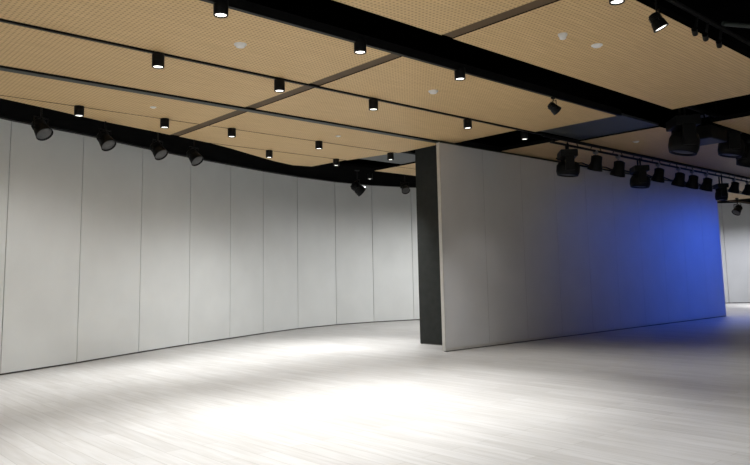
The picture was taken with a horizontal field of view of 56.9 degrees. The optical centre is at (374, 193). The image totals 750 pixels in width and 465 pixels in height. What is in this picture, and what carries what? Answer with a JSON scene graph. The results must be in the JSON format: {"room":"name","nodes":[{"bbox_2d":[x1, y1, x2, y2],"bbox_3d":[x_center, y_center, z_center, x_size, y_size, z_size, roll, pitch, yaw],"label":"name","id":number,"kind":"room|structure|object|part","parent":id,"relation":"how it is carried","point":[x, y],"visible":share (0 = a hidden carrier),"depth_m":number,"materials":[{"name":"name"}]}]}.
{"room":"exhibition hall","nodes":[
{"label":"exhibition hall","id":0,"kind":"room"},
{"bbox_2d":[0,0,749,203],"bbox_3d":[8.223,-1.783,16.535,50.000,1.200,29.000,5,-9,-42],"label":"ceiling","id":1,"kind":"structure","parent":0,"point":[638,71],"depth_m":10.63,"materials":[{"name":"black paint"}]},
{"bbox_2d":[74,105,83,116],"bbox_3d":[-5.039,-1.422,11.781,0.160,0.200,0.160,5,-9,-42],"label":"recessed light","id":2,"kind":"object","parent":1,"relation":"in","point":[78,109],"visible":0.99,"depth_m":11.72,"materials":[{"name":"black metal"}]},
{"bbox_3d":[-5.350,-1.457,12.395,4.150,0.090,1.225,5,-9,-42],"label":"wood panel","id":3,"kind":"part","parent":1,"relation":"part of","materials":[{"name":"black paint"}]},
{"bbox_2d":[96,121,115,150],"bbox_3d":[-5.005,-1.119,12.889,0.338,0.654,0.374,5,-9,-42],"label":"spotlight","id":4,"kind":"object","parent":1,"relation":"attached to","point":[107,143],"visible":0.91,"depth_m":12.82,"materials":[{"name":"black metal"}]},
{"bbox_3d":[-6.130,-1.752,9.839,8.750,0.090,1.490,5,-9,-42],"label":"wood panel","id":5,"kind":"part","parent":1,"relation":"part of","materials":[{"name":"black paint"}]},
{"bbox_3d":[-6.150,-2.046,7.411,12.050,0.090,1.800,5,-9,-42],"label":"wood panel","id":6,"kind":"part","parent":1,"relation":"part of","materials":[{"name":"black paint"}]},
{"bbox_2d":[150,132,167,159],"bbox_3d":[-4.361,-1.002,13.961,0.338,0.654,0.374,5,-9,-42],"label":"spotlight","id":7,"kind":"object","parent":1,"relation":"attached to","point":[159,152],"visible":0.93,"depth_m":13.89,"materials":[{"name":"black metal"}]},
{"bbox_2d":[160,118,168,128],"bbox_3d":[-3.894,-1.320,12.806,0.160,0.200,0.160,5,-9,-42],"label":"recessed light","id":8,"kind":"object","parent":1,"relation":"in","point":[164,122],"visible":0.99,"depth_m":12.74,"materials":[{"name":"black metal"}]},
{"bbox_2d":[186,140,203,165],"bbox_3d":[-3.837,-0.917,14.750,0.338,0.654,0.374,5,-9,-42],"label":"spotlight","id":9,"kind":"object","parent":1,"relation":"attached to","point":[195,158],"visible":0.93,"depth_m":14.68,"materials":[{"name":"black metal"}]},
{"bbox_3d":[-4.873,-2.242,6.004,12.050,0.090,1.900,5,-9,-42],"label":"wood panel","id":10,"kind":"part","parent":1,"relation":"part of","materials":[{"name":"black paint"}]},
{"bbox_2d":[228,128,235,137],"bbox_3d":[-2.845,-1.227,13.744,0.160,0.200,0.160,5,-9,-42],"label":"recessed light","id":11,"kind":"object","parent":1,"relation":"in","point":[231,131],"visible":1,"depth_m":13.68,"materials":[{"name":"black metal"}]},
{"bbox_2d":[234,42,246,48],"bbox_3d":[-1.722,-1.894,8.843,0.162,0.049,0.162,5,-9,-42],"label":"smoke detector","id":12,"kind":"object","parent":1,"relation":"attached to","point":[240,45],"visible":1,"depth_m":8.80,"materials":[{"name":"white plastic"}]},
{"bbox_2d":[266,150,272,157],"bbox_3d":[-2.469,-0.943,16.150,0.160,0.200,0.160,5,-9,-42],"label":"recessed light","id":13,"kind":"object","parent":1,"relation":"in","point":[269,153],"visible":1,"depth_m":16.09,"materials":[{"name":"black metal"}]},
{"bbox_2d":[0,18,542,134],"bbox_3d":[-3.093,-1.918,8.905,18.000,0.125,0.046,5,-9,-42],"label":"track","id":14,"kind":"object","parent":1,"relation":"attached to","point":[1,19],"visible":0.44,"depth_m":9.82,"materials":[{"name":"black metal"}]},
{"bbox_2d":[152,53,164,68],"bbox_3d":[-2.852,-1.760,9.101,0.160,0.200,0.160,5,-9,-42],"label":"recessed light","id":15,"kind":"object","parent":14,"relation":"attached to","point":[158,59],"visible":1,"depth_m":9.04,"materials":[{"name":"black metal"}]},
{"bbox_2d":[274,79,284,92],"bbox_3d":[-1.432,-1.634,10.372,0.160,0.200,0.160,5,-9,-42],"label":"recessed light","id":16,"kind":"object","parent":14,"relation":"attached to","point":[279,84],"visible":1,"depth_m":10.31,"materials":[{"name":"black metal"}]},
{"bbox_2d":[369,99,377,110],"bbox_3d":[-0.027,-1.510,11.630,0.160,0.200,0.160,5,-9,-42],"label":"recessed light","id":17,"kind":"object","parent":14,"relation":"attached to","point":[373,103],"visible":1,"depth_m":11.56,"materials":[{"name":"black metal"}]},
{"bbox_2d":[463,119,471,128],"bbox_3d":[1.772,-1.350,13.241,0.160,0.200,0.160,5,-9,-42],"label":"recessed light","id":18,"kind":"object","parent":14,"relation":"attached to","point":[467,123],"visible":1,"depth_m":13.18,"materials":[{"name":"black metal"}]},
{"bbox_3d":[-2.652,-0.957,16.957,3.800,0.090,1.390,5,-9,-42],"label":"wood panel","id":19,"kind":"part","parent":1,"relation":"part of","materials":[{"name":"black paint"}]},
{"bbox_3d":[-1.867,-1.126,15.691,5.040,0.090,1.490,5,-9,-42],"label":"wood panel","id":20,"kind":"part","parent":1,"relation":"part of","materials":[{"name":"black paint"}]},
{"bbox_2d":[315,141,322,149],"bbox_3d":[-1.232,-1.084,15.188,0.160,0.200,0.160,5,-9,-42],"label":"recessed light","id":21,"kind":"object","parent":1,"relation":"in","point":[318,144],"visible":0.99,"depth_m":15.13,"materials":[{"name":"black metal"}]},
{"bbox_3d":[-0.829,-1.281,14.584,5.090,0.090,1.490,5,-9,-42],"label":"wood panel","id":22,"kind":"part","parent":1,"relation":"part of","materials":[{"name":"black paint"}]},
{"bbox_2d":[333,158,338,165],"bbox_3d":[-0.982,-0.811,17.481,0.160,0.200,0.160,5,-9,-42],"label":"recessed light","id":23,"kind":"object","parent":1,"relation":"in","point":[335,161],"visible":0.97,"depth_m":17.41,"materials":[{"name":"black metal"}]},
{"bbox_2d":[0,65,742,194],"bbox_3d":[3.811,-0.993,17.629,39.000,0.132,0.157,5,-9,-42],"label":"track","id":24,"kind":"object","parent":1,"relation":"attached to","point":[2,68],"visible":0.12,"depth_m":11.86,"materials":[{"name":"black metal"}]},
{"bbox_3d":[0.441,-1.461,13.311,5.260,0.090,1.800,5,-9,-42],"label":"wood panel","id":25,"kind":"part","parent":1,"relation":"part of","materials":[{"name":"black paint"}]},
{"bbox_2d":[359,151,414,163],"bbox_3d":[0.526,-0.941,17.687,1.600,0.050,1.240,5,-9,-42],"label":"ceiling panel","id":26,"kind":"object","parent":1,"relation":"in","point":[403,157],"visible":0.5,"depth_m":17.70,"materials":[{"name":"stone"}]},
{"bbox_2d":[387,153,393,160],"bbox_3d":[0.376,-0.920,16.801,0.160,0.200,0.160,5,-9,-42],"label":"recessed light","id":27,"kind":"object","parent":1,"relation":"in","point":[390,156],"visible":0.98,"depth_m":16.73,"materials":[{"name":"black metal"}]},
{"bbox_3d":[6.591,-0.173,24.923,17.050,0.090,0.930,5,-9,-42],"label":"wood panel","id":28,"kind":"part","parent":1,"relation":"part of","materials":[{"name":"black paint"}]},
{"bbox_2d":[400,174,409,193],"bbox_3d":[0.876,-0.326,20.293,0.296,0.677,0.327,5,-9,-42],"label":"spotlight","id":29,"kind":"object","parent":1,"relation":"hanging from","point":[404,187],"visible":0.92,"depth_m":20.24,"materials":[{"name":"black metal"}]},
{"bbox_3d":[7.795,-0.268,24.339,18.050,0.090,1.490,5,-9,-42],"label":"wood panel","id":30,"kind":"part","parent":1,"relation":"part of","materials":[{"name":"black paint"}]},
{"bbox_2d":[200,0,621,115],"bbox_3d":[-1.888,-2.133,7.354,17.700,0.120,0.060,5,-9,-42],"label":"track","id":31,"kind":"object","parent":1,"relation":"attached to","point":[244,6],"visible":1,"depth_m":9.30,"materials":[{"name":"black metal"}]},
{"bbox_2d":[213,0,227,17],"bbox_3d":[-1.678,-2.035,7.531,0.160,0.200,0.160,5,-9,-42],"label":"recessed light","id":32,"kind":"object","parent":31,"relation":"attached to","point":[220,8],"visible":0.97,"depth_m":7.47,"materials":[{"name":"black metal"}]},
{"bbox_2d":[354,38,365,54],"bbox_3d":[-0.191,-1.903,8.862,0.160,0.200,0.160,5,-9,-42],"label":"recessed light","id":33,"kind":"object","parent":31,"relation":"attached to","point":[360,45],"visible":0.96,"depth_m":8.80,"materials":[{"name":"black metal"}]},
{"bbox_2d":[454,67,465,80],"bbox_3d":[1.244,-1.775,10.146,0.160,0.200,0.160,5,-9,-42],"label":"recessed light","id":34,"kind":"object","parent":31,"relation":"attached to","point":[459,75],"visible":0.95,"depth_m":10.08,"materials":[{"name":"black metal"}]},
{"bbox_2d":[547,97,560,114],"bbox_3d":[3.039,-1.495,11.724,0.231,0.326,0.206,5,-9,-42],"label":"spotlight","id":35,"kind":"object","parent":31,"relation":"attached to","point":[554,108],"visible":1,"depth_m":11.66,"materials":[{"name":"black metal"}]},
{"bbox_2d":[428,90,437,93],"bbox_3d":[0.949,-1.654,11.260,0.162,0.049,0.162,5,-9,-42],"label":"smoke detector","id":36,"kind":"object","parent":1,"relation":"attached to","point":[429,91],"visible":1,"depth_m":11.21,"materials":[{"name":"white plastic"}]},
{"bbox_3d":[-2.941,-2.539,3.876,12.050,0.090,2.120,5,-9,-42],"label":"wood panel","id":37,"kind":"part","parent":1,"relation":"part of","materials":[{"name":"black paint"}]},
{"bbox_3d":[1.896,-1.641,12.064,5.740,0.090,1.900,5,-9,-42],"label":"wood panel","id":38,"kind":"part","parent":1,"relation":"part of","materials":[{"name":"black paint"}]},
{"bbox_2d":[520,131,527,139],"bbox_3d":[3.236,-1.277,14.994,0.160,0.200,0.160,5,-9,-42],"label":"recessed light","id":39,"kind":"object","parent":1,"relation":"in","point":[524,135],"visible":0.89,"depth_m":14.93,"materials":[{"name":"black metal"}]},
{"bbox_2d":[558,32,567,39],"bbox_3d":[2.363,-1.980,8.706,0.119,0.074,0.119,5,-9,-42],"label":"smoke detector","id":40,"kind":"object","parent":1,"relation":"attached to","point":[562,36],"visible":1,"depth_m":8.67,"materials":[{"name":"white plastic"}]},
{"bbox_2d":[591,43,602,47],"bbox_3d":[2.939,-1.956,9.157,0.151,0.034,0.151,5,-9,-42],"label":"smoke detector","id":41,"kind":"object","parent":1,"relation":"attached to","point":[597,45],"visible":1,"depth_m":9.12,"materials":[{"name":"white plastic"}]},
{"bbox_2d":[540,113,658,139],"bbox_3d":[4.662,-1.406,14.541,1.700,0.050,1.860,5,-9,-42],"label":"ceiling panel","id":42,"kind":"object","parent":1,"relation":"in","point":[624,123],"visible":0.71,"depth_m":14.48,"materials":[{"name":"stone"}]},
{"bbox_3d":[3.966,-1.926,10.058,6.110,0.090,2.120,5,-9,-42],"label":"wood panel","id":43,"kind":"part","parent":1,"relation":"part of","materials":[{"name":"beige wood"}]},
{"bbox_2d":[609,0,624,4],"bbox_3d":[2.551,-2.116,7.307,0.160,0.200,0.160,5,-9,-42],"label":"recessed light","id":44,"kind":"object","parent":1,"relation":"in","point":[611,2],"visible":1,"depth_m":7.31,"materials":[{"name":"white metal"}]},
{"bbox_3d":[10.199,-0.595,22.046,17.570,0.090,1.800,5,-9,-42],"label":"wood panel","id":45,"kind":"part","parent":1,"relation":"part of","materials":[{"name":"beige wood"}]},
{"bbox_2d":[541,133,749,181],"bbox_3d":[11.417,-0.521,21.864,21.008,0.188,0.080,5,-9,-42],"label":"lighting truss","id":46,"kind":"object","parent":1,"relation":"hanging from","point":[552,137],"visible":1,"depth_m":17.51,"materials":[{"name":"black metal"}]},
{"bbox_2d":[556,143,579,176],"bbox_3d":[4.298,-0.745,15.436,0.521,0.731,0.649,-2,-7,7],"label":"light","id":47,"kind":"object","parent":46,"relation":"hanging from","point":[567,167],"visible":1,"depth_m":15.19,"materials":[{"name":"black metal"}]},
{"bbox_3d":[4.266,-0.684,15.134,0.196,0.333,0.059,-2,-7,7],"label":"yoke arm","id":48,"kind":"part","parent":47,"relation":"part of","materials":[{"name":"black metal"}]},
{"bbox_2d":[556,158,741,191],"bbox_3d":[8.145,-0.428,19.343,10.804,0.078,0.032,5,-9,-42],"label":"power cable","id":49,"kind":"object","parent":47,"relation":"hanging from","point":[556,158],"visible":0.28,"depth_m":17.83,"materials":[{"name":"black rubber"}]},
{"bbox_2d":[587,150,602,171],"bbox_3d":[5.181,-0.763,16.279,0.354,0.536,0.385,5,-9,-42],"label":"lamp","id":50,"kind":"object","parent":46,"relation":"hanging from","point":[595,164],"visible":1,"depth_m":16.13,"materials":[{"name":"black metal"}]},
{"bbox_2d":[610,155,624,176],"bbox_3d":[5.955,-0.670,16.970,0.369,0.586,0.402,5,-9,-42],"label":"lamp","id":51,"kind":"object","parent":46,"relation":"hanging from","point":[618,170],"visible":1,"depth_m":16.81,"materials":[{"name":"black metal"}]},
{"bbox_2d":[629,158,650,188],"bbox_3d":[6.737,-0.517,17.618,0.505,0.755,0.629,-2,-7,7],"label":"light","id":52,"kind":"object","parent":46,"relation":"hanging from","point":[640,180],"visible":1,"depth_m":17.39,"materials":[{"name":"black metal"}]},
{"bbox_3d":[6.707,-0.434,17.322,0.190,0.323,0.057,-2,-7,7],"label":"yoke arm","id":53,"kind":"part","parent":52,"relation":"part of","materials":[{"name":"black metal"}]},
{"bbox_2d":[650,163,664,182],"bbox_3d":[7.501,-0.547,18.354,0.354,0.556,0.385,5,-9,-42],"label":"lamp","id":54,"kind":"object","parent":46,"relation":"hanging from","point":[658,176],"visible":0.99,"depth_m":18.21,"materials":[{"name":"black metal"}]},
{"bbox_2d":[671,167,684,186],"bbox_3d":[8.401,-0.453,19.159,0.369,0.586,0.402,5,-9,-42],"label":"lamp","id":55,"kind":"object","parent":46,"relation":"hanging from","point":[679,180],"visible":1,"depth_m":19.01,"materials":[{"name":"black metal"}]},
{"bbox_2d":[685,170,698,188],"bbox_3d":[9.033,-0.397,19.725,0.369,0.586,0.402,5,-9,-42],"label":"lamp","id":56,"kind":"object","parent":46,"relation":"hanging from","point":[692,182],"visible":1,"depth_m":19.57,"materials":[{"name":"black metal"}]},
{"bbox_2d":[699,172,712,191],"bbox_3d":[9.739,-0.334,20.357,0.369,0.586,0.402,5,-9,-42],"label":"lamp","id":57,"kind":"object","parent":46,"relation":"hanging from","point":[706,185],"visible":1,"depth_m":20.20,"materials":[{"name":"black metal"}]},
{"bbox_2d":[713,175,728,200],"bbox_3d":[10.491,-0.175,20.978,0.373,0.771,0.480,-2,-7,7],"label":"light","id":58,"kind":"object","parent":46,"relation":"hanging from","point":[721,194],"visible":1,"depth_m":20.80,"materials":[{"name":"black metal"}]},
{"bbox_3d":[10.470,-0.063,20.749,0.168,0.286,0.050,-2,-7,7],"label":"yoke arm","id":59,"kind":"part","parent":58,"relation":"part of","materials":[{"name":"black metal"}]},
{"bbox_2d":[728,178,738,193],"bbox_3d":[11.263,-0.238,21.723,0.338,0.507,0.368,5,-9,-42],"label":"lamp","id":60,"kind":"object","parent":46,"relation":"hanging from","point":[734,188],"visible":1,"depth_m":21.58,"materials":[{"name":"black metal"}]},
{"bbox_2d":[741,181,749,195],"bbox_3d":[12.081,-0.165,22.455,0.338,0.507,0.368,5,-9,-42],"label":"lamp","id":61,"kind":"object","parent":46,"relation":"hanging from","point":[746,191],"visible":1,"depth_m":22.34,"materials":[{"name":"black metal"}]},
{"bbox_3d":[11.651,-0.775,20.795,17.100,0.090,1.900,5,-9,-42],"label":"wood panel","id":62,"kind":"part","parent":1,"relation":"part of","materials":[{"name":"beige wood"}]},
{"bbox_2d":[666,0,749,45],"bbox_3d":[7.428,-1.917,11.651,13.700,0.060,0.060,5,-9,-42],"label":"pipe","id":63,"kind":"object","parent":1,"relation":"hanging from","point":[680,5],"visible":1,"depth_m":8.75,"materials":[{"name":"black metal"}]},
{"bbox_2d":[648,0,668,32],"bbox_3d":[3.142,-2.031,7.679,0.197,0.482,0.200,5,-9,-42],"label":"spotlight","id":64,"kind":"object","parent":63,"relation":"hanging from","point":[657,21],"visible":1,"depth_m":7.62,"materials":[{"name":"black metal"}]},
{"bbox_2d":[691,17,697,35],"bbox_3d":[3.971,-2.073,8.576,0.090,0.223,0.117,-5,-8,31],"label":"clamp","id":65,"kind":"object","parent":63,"relation":"attached to","point":[694,30],"visible":1,"depth_m":8.55,"materials":[{"name":"black metal"}]},
{"bbox_2d":[702,23,708,41],"bbox_3d":[4.201,-2.053,8.783,0.090,0.223,0.117,-5,-8,31],"label":"clamp","id":66,"kind":"object","parent":63,"relation":"attached to","point":[705,37],"visible":1,"depth_m":8.76,"materials":[{"name":"black metal"}]},
{"bbox_2d":[716,30,721,47],"bbox_3d":[4.513,-2.025,9.062,0.090,0.223,0.117,-5,-8,31],"label":"clamp","id":67,"kind":"object","parent":63,"relation":"attached to","point":[718,42],"visible":1,"depth_m":9.04,"materials":[{"name":"black metal"}]},
{"bbox_3d":[13.754,-1.057,18.819,16.640,0.090,2.120,5,-9,-42],"label":"wood panel","id":68,"kind":"part","parent":1,"relation":"part of","materials":[{"name":"beige wood"}]},
{"bbox_2d":[721,21,749,27],"bbox_3d":[6.730,-2.202,9.605,4.887,0.240,0.060,1,-7,-19],"label":"conduit","id":69,"kind":"object","parent":1,"relation":"attached to","point":[724,23],"visible":1,"depth_m":8.84,"materials":[{"name":"black metal"}]},
{"bbox_2d":[732,198,742,215],"bbox_3d":[15.055,0.541,28.765,0.452,0.737,0.402,5,-9,-42],"label":"spotlight","id":70,"kind":"object","parent":1,"relation":"hanging from","point":[737,210],"visible":1,"depth_m":28.69,"materials":[{"name":"black metal"}]},
{"bbox_3d":[8.814,-0.425,23.215,18.050,0.090,1.490,5,-9,-42],"label":"wood panel","id":71,"kind":"part","parent":1,"relation":"part of","materials":[{"name":"beige wood"}]},
{"bbox_3d":[11.789,-1.664,19.076,17.300,0.765,0.100,5,-9,-42],"label":"pipe","id":72,"kind":"object","parent":1,"relation":"hanging from","visible":0},
{"bbox_2d":[666,107,700,155],"bbox_3d":[6.226,-1.280,13.979,0.606,1.036,0.760,-2,-7,7],"label":"light","id":73,"kind":"object","parent":72,"relation":"hanging from","point":[684,140],"visible":0.99,"depth_m":13.70,"materials":[{"name":"black metal"}]},
{"bbox_3d":[6.193,-1.182,13.623,0.250,0.425,0.075,-2,-7,7],"label":"yoke arm","id":74,"kind":"part","parent":73,"relation":"part of","materials":[{"name":"black metal"}]},
{"bbox_2d":[694,112,726,145],"bbox_3d":[6.971,-1.403,14.816,0.840,0.620,0.760,5,-9,-42],"label":"spotlight","id":75,"kind":"object","parent":72,"relation":"hanging from","point":[709,134],"visible":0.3,"depth_m":14.47,"materials":[{"name":"black metal"}]},
{"bbox_2d":[717,126,744,157],"bbox_3d":[8.009,-1.222,15.588,0.558,0.834,0.699,-3,-7,13],"label":"light","id":76,"kind":"object","parent":72,"relation":"hanging from","point":[734,147],"visible":0.78,"depth_m":15.33,"materials":[{"name":"black metal"}]},
{"bbox_3d":[7.940,-1.189,15.275,0.230,0.391,0.069,-3,-7,13],"label":"yoke arm","id":77,"kind":"part","parent":76,"relation":"part of","materials":[{"name":"black metal"}]},
{"bbox_2d":[736,132,749,167],"bbox_3d":[8.751,-1.073,16.254,0.650,0.998,0.552,3,-8,-30],"label":"light","id":78,"kind":"object","parent":72,"relation":"hanging from","point":[744,161],"visible":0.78,"depth_m":16.04,"materials":[{"name":"black metal"}]},
{"bbox_3d":[8.512,-1.034,16.092,0.078,0.442,0.260,3,-8,-30],"label":"yoke arm","id":79,"kind":"part","parent":78,"relation":"part of","materials":[{"name":"black metal"}]},
{"bbox_2d":[0,303,749,464],"bbox_3d":[8.326,3.427,15.903,50.000,0.100,29.000,5,-9,-42],"label":"floor","id":80,"kind":"structure","parent":0,"point":[678,393],"depth_m":8.95,"materials":[{"name":"white wood"}]},
{"bbox_2d":[415,145,441,344],"bbox_3d":[1.573,1.111,16.464,0.100,4.900,1.480,5,-9,-42],"label":"panel","id":81,"kind":"object","parent":80,"relation":"on","point":[426,157],"visible":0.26,"depth_m":16.69,"materials":[{"name":"grey fabric"}]},
{"bbox_2d":[436,141,726,351],"bbox_3d":[6.922,1.596,19.960,14.770,4.569,0.092,5,-9,-42],"label":"wall","id":82,"kind":"structure","parent":80,"relation":"on","point":[529,252],"depth_m":18.05,"materials":[{"name":"white paint"}]},
{"bbox_3d":[1.994,1.133,15.553,1.467,4.480,0.080,5,-9,-42],"label":"panel","id":83,"kind":"part","parent":82,"relation":"part of","materials":[{"name":"white paint"}]},
{"bbox_3d":[3.090,1.230,16.535,1.467,4.480,0.080,5,-9,-42],"label":"panel","id":84,"kind":"part","parent":82,"relation":"part of","materials":[{"name":"white paint"}]},
{"bbox_3d":[4.187,1.328,17.516,1.467,4.480,0.080,5,-9,-42],"label":"panel","id":85,"kind":"part","parent":82,"relation":"part of","materials":[{"name":"white paint"}]},
{"bbox_3d":[5.284,1.425,18.498,1.467,4.480,0.080,5,-9,-42],"label":"panel","id":86,"kind":"part","parent":82,"relation":"part of","materials":[{"name":"white paint"}]},
{"bbox_3d":[6.877,-0.657,20.234,14.770,0.029,0.088,5,-9,-42],"label":"rail","id":87,"kind":"part","parent":82,"relation":"part of","materials":[{"name":"black metal"}]},
{"bbox_3d":[6.973,3.819,19.697,14.750,0.050,0.092,5,-9,-42],"label":"rail","id":88,"kind":"part","parent":82,"relation":"part of","materials":[{"name":"metal"}]},
{"bbox_3d":[6.380,1.522,19.479,1.467,4.480,0.080,5,-9,-42],"label":"panel","id":89,"kind":"part","parent":82,"relation":"part of","materials":[{"name":"white paint"}]},
{"bbox_3d":[7.477,1.620,20.461,1.467,4.480,0.080,5,-9,-42],"label":"panel","id":90,"kind":"part","parent":82,"relation":"part of","materials":[{"name":"white paint"}]},
{"bbox_3d":[8.573,1.717,21.442,1.467,4.480,0.080,5,-9,-42],"label":"panel","id":91,"kind":"part","parent":82,"relation":"part of","materials":[{"name":"white paint"}]},
{"bbox_3d":[9.670,1.815,22.424,1.467,4.480,0.080,5,-9,-42],"label":"panel","id":92,"kind":"part","parent":82,"relation":"part of","materials":[{"name":"white paint"}]},
{"bbox_3d":[10.767,1.912,23.406,1.467,4.480,0.080,5,-9,-42],"label":"panel","id":93,"kind":"part","parent":82,"relation":"part of","materials":[{"name":"white paint"}]},
{"bbox_3d":[11.863,2.009,24.387,1.467,4.480,0.080,5,-9,-42],"label":"panel","id":94,"kind":"part","parent":82,"relation":"part of","materials":[{"name":"white paint"}]},
{"bbox_2d":[0,119,749,374],"bbox_3d":[3.420,1.305,21.684,45.922,5.700,10.640,5,-9,-39],"label":"wall","id":95,"kind":"structure","parent":0,"point":[122,250],"depth_m":17.34,"materials":[{"name":"white paint"}]},
{"bbox_3d":[-7.174,0.813,11.703,0.100,4.630,2.051,-4,-7,22],"label":"wall panel","id":96,"kind":"part","parent":95,"relation":"part of","materials":[{"name":"white paint"}]},
{"bbox_3d":[-6.451,0.985,13.463,0.100,4.684,1.729,-4,-7,22],"label":"wall panel","id":97,"kind":"part","parent":95,"relation":"part of","materials":[{"name":"white paint"}]},
{"bbox_2d":[31,107,52,140],"bbox_3d":[-5.692,-1.234,11.834,0.338,0.654,0.374,5,-9,-42],"label":"spotlight","id":98,"kind":"object","parent":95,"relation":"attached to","point":[42,131],"visible":0.91,"depth_m":11.76,"materials":[{"name":"black metal"}]},
{"bbox_3d":[-5.805,1.151,15.184,0.100,4.742,1.932,-3,-7,18],"label":"wall panel","id":99,"kind":"part","parent":95,"relation":"part of","materials":[{"name":"white paint"}]},
{"bbox_3d":[-5.157,1.328,16.978,0.100,4.799,1.854,-4,-7,21],"label":"wall panel","id":100,"kind":"part","parent":95,"relation":"part of","materials":[{"name":"white paint"}]},
{"bbox_3d":[-4.465,1.490,18.657,0.100,4.854,1.748,-4,-8,23],"label":"wall panel","id":101,"kind":"part","parent":95,"relation":"part of","materials":[{"name":"white paint"}]},
{"bbox_3d":[-3.776,1.642,20.245,0.100,4.907,1.689,-4,-8,23],"label":"wall panel","id":102,"kind":"part","parent":95,"relation":"part of","materials":[{"name":"white paint"}]},
{"bbox_3d":[-3.012,1.795,21.882,0.100,4.968,1.893,-5,-8,26],"label":"wall panel","id":103,"kind":"part","parent":95,"relation":"part of","materials":[{"name":"white paint"}]},
{"bbox_3d":[-2.001,1.962,23.513,0.100,4.990,1.918,-6,-9,36],"label":"wall panel","id":104,"kind":"part","parent":95,"relation":"part of","materials":[{"name":"white paint"}]},
{"bbox_3d":[-0.765,2.099,24.841,1.681,4.990,0.100,5,-9,-40],"label":"wall panel","id":105,"kind":"part","parent":95,"relation":"part of","materials":[{"name":"white paint"}]},
{"bbox_2d":[350,169,365,196],"bbox_3d":[-0.484,-0.318,20.114,0.463,0.803,0.407,5,-9,-42],"label":"spotlight","id":106,"kind":"object","parent":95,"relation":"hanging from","point":[359,189],"visible":0.99,"depth_m":19.98,"materials":[{"name":"black metal"}]},
{"bbox_2d":[0,115,736,202],"bbox_3d":[3.424,-0.704,21.779,45.621,0.450,10.506,5,-9,-40],"label":"trim","id":107,"kind":"structure","parent":95,"relation":"attached to","point":[1,116],"depth_m":16.47,"materials":[{"name":"black metal"}]},
{"bbox_2d":[367,172,372,179],"bbox_3d":[-0.150,-0.530,20.505,0.160,0.200,0.160,5,-9,-42],"label":"recessed light","id":108,"kind":"object","parent":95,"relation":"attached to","point":[369,175],"visible":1,"depth_m":20.44,"materials":[{"name":"black metal"}]},
{"bbox_2d":[0,98,749,202],"bbox_3d":[3.535,-0.781,21.372,45.600,0.440,11.400,5,-9,-42],"label":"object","id":109,"kind":"structure","parent":95,"relation":"attached to","point":[345,172],"depth_m":16.85,"materials":[{"name":"black paint"}]},
{"bbox_3d":[0.639,2.187,25.796,1.678,4.990,0.100,3,-8,-28],"label":"wall panel","id":110,"kind":"part","parent":95,"relation":"part of","materials":[{"name":"white paint"}]},
{"bbox_3d":[2.152,2.256,26.616,1.726,4.990,0.100,3,-8,-29],"label":"wall panel","id":111,"kind":"part","parent":95,"relation":"part of","materials":[{"name":"white paint"}]},
{"bbox_3d":[16.762,2.905,34.352,1.656,4.990,0.100,2,-8,-25],"label":"wall panel","id":112,"kind":"part","parent":95,"relation":"part of","materials":[{"name":"white paint"}]},
{"bbox_3d":[18.465,2.908,34.659,1.819,4.990,0.100,-1,-7,3],"label":"wall panel","id":113,"kind":"part","parent":95,"relation":"part of","materials":[{"name":"white paint"}]}
]}

